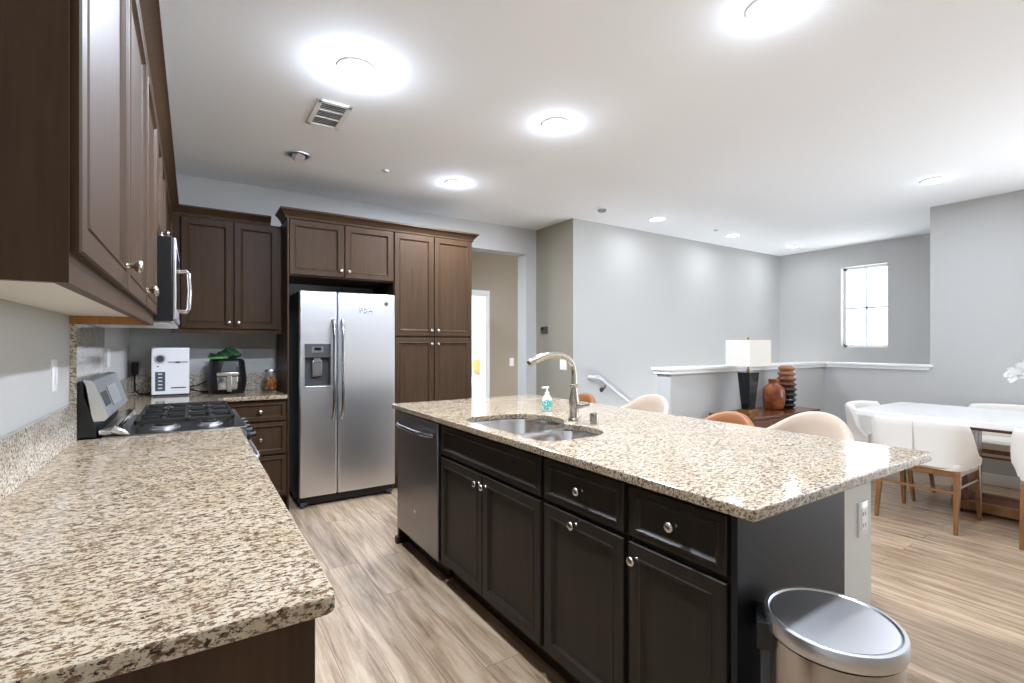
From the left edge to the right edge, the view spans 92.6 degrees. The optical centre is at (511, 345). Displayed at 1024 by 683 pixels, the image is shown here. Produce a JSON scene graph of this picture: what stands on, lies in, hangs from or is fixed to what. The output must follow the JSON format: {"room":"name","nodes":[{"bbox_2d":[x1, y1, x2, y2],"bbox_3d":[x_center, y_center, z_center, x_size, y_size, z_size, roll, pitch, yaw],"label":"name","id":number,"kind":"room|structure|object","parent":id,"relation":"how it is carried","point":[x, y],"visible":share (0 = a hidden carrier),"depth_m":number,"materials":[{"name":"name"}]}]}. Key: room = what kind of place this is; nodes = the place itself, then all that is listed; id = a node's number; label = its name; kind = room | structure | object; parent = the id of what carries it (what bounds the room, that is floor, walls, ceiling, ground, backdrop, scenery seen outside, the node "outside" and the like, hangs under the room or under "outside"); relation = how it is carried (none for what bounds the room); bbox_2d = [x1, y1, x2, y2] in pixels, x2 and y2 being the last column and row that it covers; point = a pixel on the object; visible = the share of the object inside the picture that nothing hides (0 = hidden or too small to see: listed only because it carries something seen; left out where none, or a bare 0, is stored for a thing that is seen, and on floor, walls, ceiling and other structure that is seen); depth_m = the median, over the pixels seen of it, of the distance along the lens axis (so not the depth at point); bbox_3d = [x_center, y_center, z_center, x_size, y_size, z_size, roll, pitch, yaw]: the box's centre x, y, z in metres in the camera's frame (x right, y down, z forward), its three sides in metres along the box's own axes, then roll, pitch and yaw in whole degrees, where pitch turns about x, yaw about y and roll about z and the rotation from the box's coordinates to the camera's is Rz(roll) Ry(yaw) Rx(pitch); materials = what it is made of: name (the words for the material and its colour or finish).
{"room":"kitchen","nodes":[
{"label":"kitchen","id":0,"kind":"room"},
{"bbox_2d":[0,299,127,436],"bbox_3d":[-0.989,-0.047,0.609,0.150,2.700,7.900,0,0,-33],"label":"wall","id":1,"kind":"structure","parent":0,"point":[31,337],"depth_m":1.55,"materials":[{"name":"grey paint"}]},
{"bbox_2d":[0,403,75,500],"bbox_3d":[-1.283,0.313,1.215,0.019,0.152,1.858,0,0,-33],"label":"backsplash","id":2,"kind":"structure","parent":1,"relation":"attached to","point":[24,450],"depth_m":1.47,"materials":[{"name":"stone"}]},
{"bbox_2d":[51,359,57,391],"bbox_3d":[-1.643,0.108,1.758,0.010,0.115,0.070,0,0,-33],"label":"light switch","id":3,"kind":"object","parent":1,"relation":"attached to","point":[54,368],"visible":1,"depth_m":1.75,"materials":[{"name":"white plastic"}]},
{"bbox_2d":[0,0,143,308],"bbox_3d":[-0.872,-0.540,0.864,0.320,0.907,0.590,0,0,-33],"label":"upper cabinet","id":4,"kind":"object","parent":1,"relation":"attached to","point":[63,63],"visible":1,"depth_m":0.68,"materials":[{"name":"brown wood"}]},
{"bbox_2d":[0,0,158,324],"bbox_3d":[-1.349,-0.540,1.594,0.320,0.907,1.151,0,0,-33],"label":"upper cabinet","id":5,"kind":"object","parent":1,"relation":"attached to","point":[139,301],"visible":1,"depth_m":1.57,"materials":[{"name":"brown wood"}]},
{"bbox_2d":[137,0,270,224],"bbox_3d":[-1.309,-1.026,2.366,0.684,0.065,3.583,0,0,-33],"label":"crown molding","id":6,"kind":"structure","parent":5,"relation":"attached to","point":[149,10],"depth_m":2.16,"materials":[{"name":"brown wood"}]},
{"bbox_2d":[70,324,104,440],"bbox_3d":[-1.999,0.164,2.314,0.021,0.511,0.760,0,0,-33],"label":"panel","id":7,"kind":"object","parent":1,"relation":"attached to","point":[87,342],"visible":0.43,"depth_m":2.13,"materials":[{"name":"stone"}]},
{"bbox_2d":[107,348,110,367],"bbox_3d":[-2.387,0.073,2.896,0.010,0.115,0.070,0,0,-33],"label":"light switch","id":8,"kind":"object","parent":1,"relation":"attached to","point":[108,349],"visible":1,"depth_m":2.87,"materials":[{"name":"white plastic"}]},
{"bbox_2d":[157,125,169,235],"bbox_3d":[-1.873,-0.746,2.396,0.320,0.497,0.760,0,0,-33],"label":"upper cabinet","id":9,"kind":"object","parent":1,"relation":"attached to","point":[160,165],"visible":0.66,"depth_m":2.42,"materials":[{"name":"brown wood"}]},
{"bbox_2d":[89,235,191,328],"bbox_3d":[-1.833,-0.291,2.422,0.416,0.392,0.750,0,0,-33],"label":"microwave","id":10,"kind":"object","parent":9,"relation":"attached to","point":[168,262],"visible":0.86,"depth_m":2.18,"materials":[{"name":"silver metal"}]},
{"bbox_2d":[158,175,171,328],"bbox_3d":[-2.375,-0.559,3.165,0.320,0.869,1.073,0,0,-33],"label":"upper cabinet","id":11,"kind":"object","parent":1,"relation":"attached to","point":[168,215],"visible":0.05,"depth_m":3.24,"materials":[{"name":"brown wood"}]},
{"bbox_2d":[120,372,276,397],"bbox_3d":[-2.164,0.313,3.503,1.046,0.152,1.404,0,0,-33],"label":"backsplash","id":12,"kind":"structure","parent":1,"relation":"attached to","point":[255,380],"depth_m":4.03,"materials":[{"name":"stone"}]},
{"bbox_2d":[128,173,535,394],"bbox_3d":[-1.345,-0.047,4.986,4.040,2.700,0.180,0,0,-33],"label":"wall","id":13,"kind":"structure","parent":0,"point":[258,351],"depth_m":4.42,"materials":[{"name":"grey paint"}]},
{"bbox_2d":[131,362,150,394],"bbox_3d":[-2.894,0.260,3.820,0.141,0.255,0.052,0,0,-12],"label":"plug","id":14,"kind":"object","parent":13,"relation":"attached to","point":[134,365],"visible":0.99,"depth_m":3.79,"materials":[{"name":"black plastic"}]},
{"bbox_2d":[171,214,281,333],"bbox_3d":[-2.326,-0.544,4.008,0.764,0.899,0.381,0,0,-33],"label":"upper cabinet","id":15,"kind":"object","parent":13,"relation":"attached to","point":[235,267],"visible":0.96,"depth_m":3.88,"materials":[{"name":"brown wood"}]},
{"bbox_2d":[280,218,392,288],"bbox_3d":[-1.566,-0.798,4.355,0.861,0.478,0.631,0,0,-33],"label":"upper cabinet","id":16,"kind":"object","parent":13,"relation":"attached to","point":[320,253],"visible":0.99,"depth_m":4.13,"materials":[{"name":"brown wood"}]},
{"bbox_2d":[472,297,479,361],"bbox_3d":[-0.665,0.003,8.792,4.700,2.600,3.550,0,0,-33],"label":"wall","id":17,"kind":"structure","parent":0,"point":[475,300],"depth_m":10.71,"materials":[{"name":"white paint"}]},
{"bbox_2d":[472,251,517,396],"bbox_3d":[-0.691,-0.047,6.088,3.700,2.700,0.950,0,0,-33],"label":"wall","id":18,"kind":"structure","parent":0,"point":[497,274],"depth_m":6.82,"materials":[{"name":"beige paint"}]},
{"bbox_2d":[472,290,489,397],"bbox_3d":[-0.737,0.278,6.525,0.922,2.050,0.168,0,0,-33],"label":"door frame","id":19,"kind":"structure","parent":18,"relation":"in","point":[482,294],"depth_m":6.71,"materials":[{"name":"white paint"}]},
{"bbox_2d":[509,358,513,365],"bbox_3d":[-0.004,0.236,6.919,0.070,0.115,0.010,0,0,-33],"label":"light switch","id":20,"kind":"object","parent":18,"relation":"attached to","point":[511,360],"visible":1,"depth_m":6.91,"materials":[{"name":"white plastic"}]},
{"bbox_2d":[536,218,572,399],"bbox_3d":[0.550,-0.047,5.705,0.160,2.700,0.688,0,0,-33],"label":"wall","id":21,"kind":"structure","parent":0,"point":[554,243],"depth_m":5.65,"materials":[{"name":"beige paint"}]},
{"bbox_2d":[541,326,547,332],"bbox_3d":[0.381,-0.182,5.796,0.024,0.080,0.120,0,0,-33],"label":"thermostat","id":22,"kind":"object","parent":21,"relation":"attached to","point":[543,329],"visible":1,"depth_m":5.77,"materials":[{"name":"grey plastic"}]},
{"bbox_2d":[560,359,566,369],"bbox_3d":[0.575,0.218,5.511,0.010,0.115,0.115,0,0,-33],"label":"light switch","id":23,"kind":"object","parent":21,"relation":"attached to","point":[563,363],"visible":0.92,"depth_m":5.50,"materials":[{"name":"white plastic"}]},
{"bbox_2d":[159,0,1023,255],"bbox_3d":[1.216,-1.422,4.795,8.720,0.250,12.500,0,0,-33],"label":"ceiling","id":24,"kind":"structure","parent":0,"point":[820,125],"depth_m":2.85,"materials":[{"name":"white paint"}]},
{"bbox_2d":[285,150,310,162],"bbox_3d":[-1.571,-1.387,3.589,0.176,0.082,0.176,0,0,-33],"label":"recessed light","id":25,"kind":"object","parent":24,"relation":"in","point":[298,156],"visible":0.99,"depth_m":3.57,"materials":[{"name":"silver metal"}]},
{"bbox_2d":[306,98,352,130],"bbox_3d":[-1.108,-1.391,2.958,0.195,0.012,0.355,0,0,-33],"label":"ceiling vent","id":26,"kind":"object","parent":24,"relation":"in","point":[328,114],"visible":1,"depth_m":2.94,"materials":[{"name":"white metal"}]},
{"bbox_2d":[336,57,374,78],"bbox_3d":[-0.786,-1.391,2.463,0.186,0.009,0.186,0,0,-33],"label":"recessed light","id":27,"kind":"object","parent":24,"relation":"in","point":[356,68],"visible":1,"depth_m":2.46,"materials":[{"name":"white paint"}]},
{"bbox_2d":[444,179,465,186],"bbox_3d":[-0.490,-1.391,4.207,0.186,0.009,0.186,0,0,-33],"label":"recessed light","id":28,"kind":"object","parent":24,"relation":"in","point":[453,182],"visible":1,"depth_m":4.21,"materials":[{"name":"white paint"}]},
{"bbox_2d":[542,117,570,130],"bbox_3d":[0.279,-1.391,3.084,0.186,0.009,0.186,0,0,-33],"label":"recessed light","id":29,"kind":"object","parent":24,"relation":"in","point":[555,123],"visible":1,"depth_m":3.08,"materials":[{"name":"white paint"}]},
{"bbox_2d":[596,206,607,212],"bbox_3d":[0.916,-1.375,4.975,0.120,0.043,0.120,0,0,-33],"label":"smoke detector","id":30,"kind":"object","parent":24,"relation":"attached to","point":[602,209],"visible":1,"depth_m":4.94,"materials":[{"name":"white paint"}]},
{"bbox_2d":[648,217,665,221],"bbox_3d":[1.605,-1.391,5.407,0.186,0.009,0.186,0,0,-33],"label":"recessed light","id":31,"kind":"object","parent":24,"relation":"in","point":[654,219],"visible":1,"depth_m":5.41,"materials":[{"name":"white paint"}]},
{"bbox_2d":[725,233,740,236],"bbox_3d":[2.799,-1.391,6.193,0.186,0.009,0.186,0,0,-33],"label":"recessed light","id":32,"kind":"object","parent":24,"relation":"in","point":[734,234],"visible":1,"depth_m":6.20,"materials":[{"name":"white paint"}]},
{"bbox_2d":[745,0,795,23],"bbox_3d":[1.068,-1.391,2.023,0.186,0.009,0.186,0,0,-33],"label":"recessed light","id":33,"kind":"object","parent":24,"relation":"in","point":[759,11],"visible":1,"depth_m":2.03,"materials":[{"name":"white paint"}]},
{"bbox_2d":[785,245,799,247],"bbox_3d":[3.951,-1.391,6.880,0.186,0.009,0.186,0,0,-33],"label":"recessed light","id":34,"kind":"object","parent":24,"relation":"in","point":[789,246],"visible":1,"depth_m":6.89,"materials":[{"name":"white paint"}]},
{"bbox_2d":[920,176,948,183],"bbox_3d":[3.566,-1.391,4.132,0.186,0.009,0.186,0,0,-33],"label":"recessed light","id":35,"kind":"object","parent":24,"relation":"in","point":[933,180],"visible":1,"depth_m":4.13,"materials":[{"name":"white paint"}]},
{"bbox_2d":[288,471,1023,682],"bbox_3d":[1.174,1.363,4.768,8.620,0.120,12.500,0,0,-33],"label":"floor","id":36,"kind":"structure","parent":0,"point":[396,617],"depth_m":2.51,"materials":[{"name":"brown wood"}]},
{"bbox_2d":[78,371,259,458],"bbox_3d":[-1.699,0.712,2.499,0.683,1.142,0.771,0,0,-33],"label":"range","id":37,"kind":"object","parent":36,"relation":"on","point":[100,397],"visible":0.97,"depth_m":2.27,"materials":[{"name":"black metal"}]},
{"bbox_2d":[102,409,245,437],"bbox_3d":[-1.701,0.394,2.508,0.535,0.018,0.754,0,0,-33],"label":"cooktop","id":38,"kind":"object","parent":37,"relation":"in","point":[145,429],"depth_m":2.29,"materials":[{"name":"black metal"}]},
{"bbox_2d":[93,619,314,682],"bbox_3d":[-1.040,0.861,1.387,0.611,0.884,1.830,0,0,-33],"label":"base cabinet","id":39,"kind":"object","parent":36,"relation":"on","point":[285,654],"visible":0.02,"depth_m":0.72,"materials":[{"name":"brown wood"}]},
{"bbox_2d":[0,403,334,682],"bbox_3d":[-1.036,0.328,1.377,0.609,0.182,1.858,0,0,-33],"label":"countertop","id":40,"kind":"structure","parent":39,"relation":"on","point":[119,555],"depth_m":0.91,"materials":[{"name":"stone"}]},
{"bbox_2d":[227,399,286,503],"bbox_3d":[-2.163,0.862,3.502,1.044,0.883,1.406,0,0,-33],"label":"base cabinet","id":41,"kind":"object","parent":36,"relation":"on","point":[267,418],"visible":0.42,"depth_m":3.81,"materials":[{"name":"brown wood"}]},
{"bbox_2d":[118,372,287,414],"bbox_3d":[-2.164,0.328,3.503,1.046,0.182,1.404,0,0,-33],"label":"countertop","id":42,"kind":"structure","parent":41,"relation":"on","point":[255,389],"depth_m":3.80,"materials":[{"name":"stone"}]},
{"bbox_2d":[151,348,208,396],"bbox_3d":[-2.612,0.203,3.882,0.395,0.370,0.232,0,0,-33],"label":"water dispenser","id":43,"kind":"object","parent":42,"relation":"on","point":[169,366],"visible":0.99,"depth_m":3.75,"materials":[{"name":"white plastic"}]},
{"bbox_2d":[207,358,246,393],"bbox_3d":[-2.329,0.249,3.998,0.282,0.277,0.326,0,0,-33],"label":"air fryer","id":44,"kind":"object","parent":42,"relation":"on","point":[224,376],"visible":0.98,"depth_m":3.89,"materials":[{"name":"black plastic"}]},
{"bbox_2d":[207,346,241,358],"bbox_3d":[-2.342,0.060,3.984,0.241,0.103,0.204,0,0,-33],"label":"cloth bag","id":45,"kind":"object","parent":44,"relation":"on","point":[228,352],"visible":1,"depth_m":3.94,"materials":[{"name":"green fabric"}]},
{"bbox_2d":[217,372,238,391],"bbox_3d":[-2.259,0.291,3.885,0.150,0.155,0.060,0,0,-33],"label":"basket","id":46,"kind":"object","parent":44,"relation":"on","point":[226,381],"depth_m":3.88,"materials":[{"name":"silver metal"}]},
{"bbox_2d":[265,369,277,372],"bbox_3d":[-2.061,0.296,4.184,0.120,0.183,0.120,0,0,-33],"label":"lid","id":47,"kind":"object","parent":42,"relation":"on","point":[266,370],"visible":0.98,"depth_m":4.14,"materials":[{"name":"silver metal"}]},
{"bbox_2d":[265,378,276,388],"bbox_3d":[-2.062,0.327,4.184,0.097,0.094,0.100,0,0,-33],"label":"snacks","id":48,"kind":"object","parent":47,"relation":"in","point":[270,385],"visible":1,"depth_m":4.16,"materials":[{"name":"orange food"}]},
{"bbox_2d":[276,217,288,509],"bbox_3d":[-1.938,0.145,4.126,0.011,2.315,0.608,0,0,-33],"label":"panel","id":49,"kind":"object","parent":36,"relation":"on","point":[282,340],"visible":0.46,"depth_m":3.95,"materials":[{"name":"brown wood"}]},
{"bbox_2d":[289,290,394,508],"bbox_3d":[-1.506,0.432,4.312,0.782,1.742,0.712,0,0,-33],"label":"refrigerator","id":50,"kind":"object","parent":36,"relation":"on","point":[342,358],"visible":0.98,"depth_m":4.06,"materials":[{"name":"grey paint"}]},
{"bbox_2d":[359,308,373,312],"bbox_3d":[-1.232,-0.293,4.147,0.128,0.043,0.004,0,0,-33],"label":"magnet","id":51,"kind":"object","parent":50,"relation":"attached to","point":[361,310],"visible":1,"depth_m":4.14},
{"bbox_2d":[395,410,408,543],"bbox_3d":[-0.502,0.862,3.387,0.627,0.883,0.045,0,0,-33],"label":"end panel","id":52,"kind":"object","parent":36,"relation":"on","point":[402,537],"visible":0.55,"depth_m":3.22,"materials":[{"name":"brown wood"}]},
{"bbox_2d":[373,232,471,488],"bbox_3d":[-0.873,0.133,4.808,0.794,2.340,0.631,0,0,-33],"label":"pantry cabinet","id":53,"kind":"object","parent":36,"relation":"on","point":[431,287],"visible":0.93,"depth_m":4.55,"materials":[{"name":"brown wood"}]},
{"bbox_2d":[275,206,478,241],"bbox_3d":[-1.238,-1.052,4.567,1.774,0.074,0.635,0,0,-33],"label":"crown molding","id":54,"kind":"structure","parent":53,"relation":"attached to","point":[283,212],"depth_m":4.22,"materials":[{"name":"brown wood"}]},
{"bbox_2d":[396,411,452,578],"bbox_3d":[-0.344,0.865,3.094,0.672,0.876,0.620,0,0,-33],"label":"dishwasher","id":55,"kind":"object","parent":36,"relation":"on","point":[419,439],"visible":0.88,"depth_m":2.88,"materials":[{"name":"grey metal"}]},
{"bbox_2d":[472,368,479,397],"bbox_3d":[-0.551,0.878,9.440,1.840,0.850,2.290,0,0,-33],"label":"bed","id":56,"kind":"object","parent":36,"relation":"on","point":[475,377],"visible":0.02,"depth_m":8.08,"materials":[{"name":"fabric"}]},
{"bbox_2d":[472,359,479,374],"bbox_3d":[-0.558,0.433,9.907,0.540,0.317,0.215,0,0,-33],"label":"cushion","id":57,"kind":"object","parent":56,"relation":"on","point":[476,363],"visible":0.37,"depth_m":9.75,"materials":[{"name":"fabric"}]},
{"bbox_2d":[441,425,558,672],"bbox_3d":[0.100,0.862,2.448,0.640,0.882,0.930,0,0,-33],"label":"base cabinet","id":58,"kind":"object","parent":36,"relation":"on","point":[493,500],"visible":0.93,"depth_m":2.19,"materials":[{"name":"brown wood"}]},
{"bbox_2d":[392,394,931,521],"bbox_3d":[0.364,0.404,2.517,1.150,0.030,2.513,0,0,-33],"label":"countertop","id":59,"kind":"structure","parent":58,"relation":"on","point":[749,473],"depth_m":1.76,"materials":[{"name":"stone"}]},
{"bbox_2d":[473,419,597,440],"bbox_3d":[0.129,0.522,2.424,0.514,0.205,0.822,0,0,-33],"label":"sink","id":60,"kind":"object","parent":59,"relation":"in","point":[542,430],"visible":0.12,"depth_m":2.70,"materials":[{"name":"silver metal"}]},
{"bbox_2d":[542,386,551,410],"bbox_3d":[0.206,0.317,2.894,0.069,0.145,0.050,0,0,-33],"label":"soap dispenser","id":61,"kind":"object","parent":59,"relation":"on","point":[546,400],"visible":1,"depth_m":2.87,"materials":[{"name":"white plastic"}]},
{"bbox_2d":[542,394,551,410],"bbox_3d":[0.207,0.339,2.895,0.068,0.100,0.049,0,0,-33],"label":"bottle","id":62,"kind":"object","parent":61,"relation":"attached to","point":[546,400],"depth_m":2.87,"materials":[{"name":"white plastic"}]},
{"bbox_2d":[527,351,591,420],"bbox_3d":[0.234,0.210,2.428,0.326,0.358,0.144,0,0,-33],"label":"faucet","id":63,"kind":"object","parent":59,"relation":"on","point":[574,405],"visible":1,"depth_m":2.51,"materials":[{"name":"silver metal"}]},
{"bbox_2d":[590,413,597,424],"bbox_3d":[0.406,0.361,2.415,0.042,0.055,0.042,0,0,-33],"label":"air gap cap","id":64,"kind":"object","parent":59,"relation":"on","point":[593,416],"visible":1,"depth_m":2.40,"materials":[{"name":"silver metal"}]},
{"bbox_2d":[568,393,595,403],"bbox_3d":[0.436,0.842,3.784,0.409,0.922,0.432,0,0,-33],"label":"bar stool","id":65,"kind":"object","parent":36,"relation":"on","point":[583,397],"visible":0.07,"depth_m":3.85,"materials":[{"name":"brown leather"}]},
{"bbox_2d":[544,457,630,682],"bbox_3d":[0.476,0.862,1.871,0.640,0.882,0.432,0,0,-33],"label":"base cabinet","id":66,"kind":"object","parent":36,"relation":"on","point":[587,537],"visible":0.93,"depth_m":1.70,"materials":[{"name":"brown wood"}]},
{"bbox_2d":[622,394,669,413],"bbox_3d":[0.813,0.817,3.206,0.409,0.972,0.432,0,0,-33],"label":"bar stool","id":67,"kind":"object","parent":36,"relation":"on","point":[650,402],"visible":0.18,"depth_m":3.31,"materials":[{"name":"beige fabric"}]},
{"bbox_2d":[704,411,754,426],"bbox_3d":[1.125,0.842,2.729,0.409,0.922,0.432,0,0,-33],"label":"bar stool","id":68,"kind":"object","parent":36,"relation":"on","point":[734,417],"visible":0.05,"depth_m":2.82,"materials":[{"name":"brown leather"}]},
{"bbox_2d":[626,484,844,682],"bbox_3d":[0.699,0.862,1.531,0.640,0.883,0.365,0,0,-33],"label":"base cabinet","id":69,"kind":"object","parent":36,"relation":"on","point":[678,561],"depth_m":1.36,"materials":[{"name":"brown wood"}]},
{"bbox_2d":[709,406,819,427],"bbox_3d":[2.420,0.963,4.635,1.180,0.680,0.435,0,0,-33],"label":"console table","id":70,"kind":"object","parent":36,"relation":"on","point":[765,418],"visible":0.23,"depth_m":4.42,"materials":[{"name":"brown wood"}]},
{"bbox_2d":[726,337,770,413],"bbox_3d":[2.184,0.274,4.520,0.340,0.698,0.236,0,0,-33],"label":"table lamp","id":71,"kind":"object","parent":70,"relation":"on","point":[748,353],"visible":0.98,"depth_m":4.46,"materials":[{"name":"white fabric"}]},
{"bbox_2d":[762,379,784,409],"bbox_3d":[2.555,0.476,4.774,0.200,0.294,0.200,0,0,-33],"label":"bottle vase","id":72,"kind":"object","parent":70,"relation":"on","point":[773,393],"visible":1,"depth_m":4.70,"materials":[{"name":"orange ceramic"}]},
{"bbox_2d":[777,365,796,407],"bbox_3d":[2.752,0.413,4.903,0.184,0.420,0.184,0,0,-33],"label":"ribbed vase","id":73,"kind":"object","parent":70,"relation":"on","point":[786,374],"visible":0.73,"depth_m":4.83,"materials":[{"name":"ceramic"}]},
{"bbox_2d":[768,411,854,440],"bbox_3d":[1.379,0.817,2.340,0.409,0.972,0.432,0,0,-33],"label":"bar stool","id":74,"kind":"object","parent":36,"relation":"on","point":[816,423],"visible":0.15,"depth_m":2.43,"materials":[{"name":"beige fabric"}]},
{"bbox_2d":[756,587,910,682],"bbox_3d":[0.755,0.973,1.151,0.294,0.661,0.312,0,0,-22],"label":"trash can","id":75,"kind":"object","parent":36,"relation":"on","point":[804,634],"visible":1,"depth_m":1.10,"materials":[{"name":"silver metal"}]},
{"bbox_2d":[845,400,935,500],"bbox_3d":[3.405,0.915,4.442,0.634,0.775,0.567,0,0,-33],"label":"dining chair","id":76,"kind":"object","parent":36,"relation":"on","point":[860,427],"visible":0.34,"depth_m":4.42,"materials":[{"name":"white fabric"}]},
{"bbox_2d":[872,415,981,535],"bbox_3d":[3.127,0.915,3.684,0.567,0.775,0.634,0,0,-33],"label":"dining chair","id":77,"kind":"object","parent":36,"relation":"on","point":[952,446],"visible":0.73,"depth_m":3.46,"materials":[{"name":"white fabric"}]},
{"bbox_2d":[853,402,1023,519],"bbox_3d":[3.965,0.923,3.458,1.040,0.760,2.355,0,0,-33],"label":"dining table","id":78,"kind":"object","parent":36,"relation":"on","point":[979,420],"visible":0.7,"depth_m":3.82,"materials":[{"name":"white stone"}]},
{"bbox_2d":[1003,360,1023,382],"bbox_3d":[3.859,0.299,3.580,0.322,0.488,0.380,0,0,-33],"label":"flowers","id":79,"kind":"object","parent":78,"relation":"on","point":[1013,373],"visible":1,"depth_m":3.66,"materials":[{"name":"white plant"}]},
{"bbox_2d":[969,403,1023,461],"bbox_3d":[4.265,0.915,4.218,0.567,0.775,0.634,0,0,-33],"label":"dining chair","id":80,"kind":"object","parent":36,"relation":"on","point":[992,443],"visible":0.19,"depth_m":4.31,"materials":[{"name":"white fabric"}]},
{"bbox_2d":[1010,428,1023,549],"bbox_3d":[3.584,0.915,3.057,0.567,0.775,0.634,0,0,-33],"label":"dining chair","id":81,"kind":"object","parent":36,"relation":"on","point":[1017,438],"visible":1,"depth_m":3.14,"materials":[{"name":"white fabric"}]},
{"bbox_2d":[573,218,778,406],"bbox_3d":[2.389,1.303,6.594,4.209,5.400,0.170,0,0,-33],"label":"wall","id":82,"kind":"structure","parent":0,"point":[642,300],"depth_m":6.09,"materials":[{"name":"grey paint"}]},
{"bbox_2d":[587,375,630,402],"bbox_3d":[2.179,1.306,6.302,3.145,1.942,0.092,0,0,-33],"label":"handrail","id":83,"kind":"object","parent":82,"relation":"attached to","point":[598,377],"visible":0.28,"depth_m":5.56,"materials":[{"name":"white"}]},
{"bbox_2d":[657,367,823,418],"bbox_3d":[2.562,0.836,5.130,2.900,1.175,0.150,0,0,-33],"label":"wall","id":84,"kind":"structure","parent":0,"point":[694,395],"depth_m":4.66,"materials":[{"name":"grey paint"}]},
{"bbox_2d":[651,361,933,373],"bbox_3d":[2.829,0.226,4.717,2.975,0.055,1.205,0,0,-33],"label":"trim","id":85,"kind":"structure","parent":84,"relation":"on","point":[703,368],"depth_m":5.04,"materials":[{"name":"white paint"}]},
{"bbox_2d":[779,234,929,363],"bbox_3d":[4.905,1.303,6.727,0.150,5.400,2.700,0,0,-33],"label":"wall","id":86,"kind":"structure","parent":0,"point":[811,284],"depth_m":6.94,"materials":[{"name":"grey paint"}]},
{"bbox_2d":[844,263,887,346],"bbox_3d":[4.918,-0.534,6.771,0.040,1.125,0.560,0,0,-33],"label":"window","id":87,"kind":"structure","parent":86,"relation":"in","point":[846,270],"depth_m":6.87,"materials":[{"name":"white paint"}]},
{"bbox_2d":[845,482,870,604],"bbox_3d":[0.498,0.862,2.627,0.218,0.883,2.385,0,0,-33],"label":"wall","id":88,"kind":"structure","parent":0,"point":[857,550],"depth_m":1.63,"materials":[{"name":"white paint"}]},
{"bbox_2d":[857,499,867,537],"bbox_3d":[1.181,0.583,1.644,0.070,0.115,0.008,0,0,-33],"label":"wall outlet","id":89,"kind":"object","parent":88,"relation":"attached to","point":[862,507],"visible":1,"depth_m":1.63,"materials":[{"name":"white plastic"}]},
{"bbox_2d":[824,190,1023,477],"bbox_3d":[5.866,1.303,3.783,1.460,5.400,5.720,0,0,-33],"label":"wall","id":90,"kind":"structure","parent":0,"point":[977,245],"depth_m":4.70,"materials":[{"name":"grey paint"}]},
{"bbox_2d":[934,472,1021,489],"bbox_3d":[4.563,1.250,4.431,0.014,0.105,1.230,0,0,-33],"label":"baseboard","id":91,"kind":"structure","parent":90,"relation":"attached to","point":[987,478],"depth_m":4.51,"materials":[{"name":"white paint"}]},
{"label":"outside","id":92,"kind":"structure","parent":0,"visible":0},
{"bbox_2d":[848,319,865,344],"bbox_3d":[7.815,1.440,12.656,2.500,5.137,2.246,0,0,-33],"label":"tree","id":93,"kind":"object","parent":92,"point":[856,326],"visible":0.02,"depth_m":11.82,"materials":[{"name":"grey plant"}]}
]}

